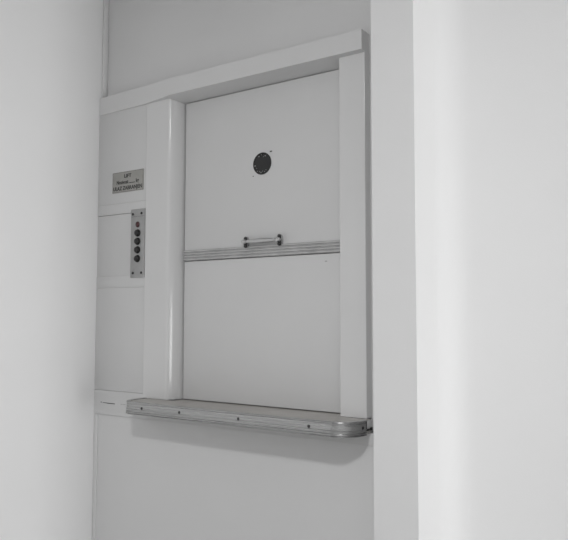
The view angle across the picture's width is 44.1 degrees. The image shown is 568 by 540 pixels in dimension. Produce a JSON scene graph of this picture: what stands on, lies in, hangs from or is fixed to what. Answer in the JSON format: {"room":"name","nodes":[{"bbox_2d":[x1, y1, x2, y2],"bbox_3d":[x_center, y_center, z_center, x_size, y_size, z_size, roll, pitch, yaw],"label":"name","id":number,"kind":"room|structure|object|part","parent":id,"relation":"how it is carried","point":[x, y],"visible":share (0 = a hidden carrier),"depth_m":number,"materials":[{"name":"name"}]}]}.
{"room":"service corridor","nodes":[
{"label":"service corridor","id":0,"kind":"room"},
{"bbox_2d":[0,0,102,539],"bbox_3d":[-1.604,0.073,1.271,0.100,2.670,3.390,-2,-5,34],"label":"wall","id":1,"kind":"structure","parent":0,"point":[51,50],"depth_m":2.37,"materials":[{"name":"paint"}]},
{"bbox_2d":[102,0,108,97],"bbox_3d":[-0.664,-0.903,2.611,0.008,0.544,0.024,-2,-5,34],"label":"trim","id":2,"kind":"structure","parent":1,"relation":"attached to","point":[105,2],"depth_m":2.60,"materials":[{"name":"paint"}]},
{"bbox_2d":[94,0,373,539],"bbox_3d":[-0.156,0.140,2.253,1.176,2.670,0.130,-2,-5,34],"label":"wall","id":3,"kind":"structure","parent":0,"point":[157,480],"depth_m":2.22,"materials":[{"name":"paint"}]},
{"bbox_2d":[92,414,97,539],"bbox_3d":[-0.672,1.002,2.468,0.020,0.976,0.003,-2,-5,34],"label":"trim","id":4,"kind":"structure","parent":3,"relation":"attached to","point":[95,436],"depth_m":2.48,"materials":[{"name":"paint"}]},
{"bbox_2d":[95,287,143,392],"bbox_3d":[-0.570,0.244,2.466,0.246,0.361,0.030,-2,-5,34],"label":"access panel","id":5,"kind":"object","parent":3,"relation":"attached to","point":[119,341],"visible":0.8,"depth_m":2.45,"materials":[{"name":"white paint"}]},
{"bbox_2d":[96,276,144,287],"bbox_3d":[-0.570,0.043,2.479,0.246,0.041,0.030,-2,-5,34],"label":"batten","id":6,"kind":"object","parent":3,"relation":"attached to","point":[114,281],"visible":0.71,"depth_m":2.47,"materials":[{"name":"white paint"}]},
{"bbox_2d":[97,212,145,276],"bbox_3d":[-0.569,-0.087,2.488,0.246,0.220,0.028,-2,-5,34],"label":"access panel","id":7,"kind":"object","parent":3,"relation":"attached to","point":[114,231],"visible":0.66,"depth_m":2.50,"materials":[{"name":"white paint"}]},
{"bbox_2d":[98,200,145,216],"bbox_3d":[-0.569,-0.217,2.496,0.246,0.037,0.030,-2,-5,34],"label":"batten","id":8,"kind":"object","parent":3,"relation":"attached to","point":[123,208],"visible":0.69,"depth_m":2.49,"materials":[{"name":"white paint"}]},
{"bbox_2d":[98,105,146,205],"bbox_3d":[-0.569,-0.404,2.509,0.246,0.337,0.030,-2,-5,34],"label":"access panel","id":9,"kind":"object","parent":3,"relation":"attached to","point":[122,134],"visible":0.69,"depth_m":2.50,"materials":[{"name":"white paint"}]},
{"bbox_2d":[112,169,143,193],"bbox_3d":[-0.551,-0.312,2.470,0.156,0.074,0.003,-2,-5,34],"label":"sign plate","id":10,"kind":"object","parent":9,"relation":"attached to","point":[133,180],"visible":1,"depth_m":2.47,"materials":[{"name":"metal"}]},
{"bbox_2d":[130,208,144,277],"bbox_3d":[-0.509,-0.093,2.420,0.068,0.238,0.014,-2,-5,34],"label":"control panel","id":11,"kind":"object","parent":3,"relation":"attached to","point":[137,261],"visible":1,"depth_m":2.42,"materials":[{"name":"metal"}]},
{"bbox_2d":[94,389,373,445],"bbox_3d":[-0.206,0.451,2.201,1.130,0.085,0.031,-2,-5,34],"label":"batten","id":12,"kind":"object","parent":3,"relation":"attached to","point":[106,402],"visible":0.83,"depth_m":2.36,"materials":[{"name":"white paint"}]},
{"bbox_2d":[99,29,371,418],"bbox_3d":[-0.212,-0.117,2.259,1.096,1.082,0.088,-2,-5,34],"label":"frame","id":13,"kind":"object","parent":3,"relation":"attached to","point":[166,100],"visible":0.9,"depth_m":2.21,"materials":[{"name":"white paint"}]},
{"bbox_2d":[126,398,372,437],"bbox_3d":[-0.131,0.434,2.104,0.863,0.040,0.177,-2,-5,34],"label":"shelf","id":14,"kind":"object","parent":3,"relation":"attached to","point":[299,421],"visible":1,"depth_m":2.02,"materials":[{"name":"metal"}]},
{"bbox_2d":[183,70,339,260],"bbox_3d":[-0.072,-0.310,2.190,0.642,0.539,0.046,-2,-5,34],"label":"leaf","id":15,"kind":"object","parent":3,"relation":"attached to","point":[263,163],"visible":0.98,"depth_m":2.18,"materials":[{"name":"metal"}]},
{"bbox_3d":[-0.122,-0.087,2.198,0.017,0.036,0.026,-2,-5,34],"label":"handle post","id":16,"kind":"part","parent":15,"relation":"part of","materials":[{"name":"silver metal"}]},
{"bbox_3d":[-0.072,-0.091,2.158,0.129,0.016,0.016,-2,-5,34],"label":"handle","id":17,"kind":"part","parent":15,"relation":"part of","materials":[{"name":"silver metal"}]},
{"bbox_3d":[-0.072,-0.059,2.174,0.641,0.036,0.006,-2,-5,34],"label":"meeting rail","id":18,"kind":"part","parent":15,"relation":"part of","materials":[{"name":"metal"}]},
{"bbox_3d":[-0.068,-0.333,2.192,0.063,0.063,0.001,-2,-5,34],"label":"porthole glass","id":19,"kind":"part","parent":15,"relation":"part of","materials":[{"name":"black glass"}]},
{"bbox_3d":[-0.016,-0.092,2.126,0.017,0.036,0.026,-2,-5,34],"label":"handle post","id":20,"kind":"part","parent":15,"relation":"part of","materials":[{"name":"silver metal"}]},
{"bbox_2d":[183,253,340,412],"bbox_3d":[-0.065,0.189,2.168,0.642,0.456,0.021,-2,-5,34],"label":"leaf","id":21,"kind":"object","parent":3,"relation":"attached to","point":[261,331],"visible":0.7,"depth_m":2.15,"materials":[{"name":"grey paint"}]},
{"bbox_2d":[371,0,567,539],"bbox_3d":[2.336,0.058,0.952,4.409,2.670,1.037,-2,-5,34],"label":"wall","id":22,"kind":"structure","parent":0,"point":[469,98],"depth_m":1.80,"materials":[{"name":"paint"}]}
]}

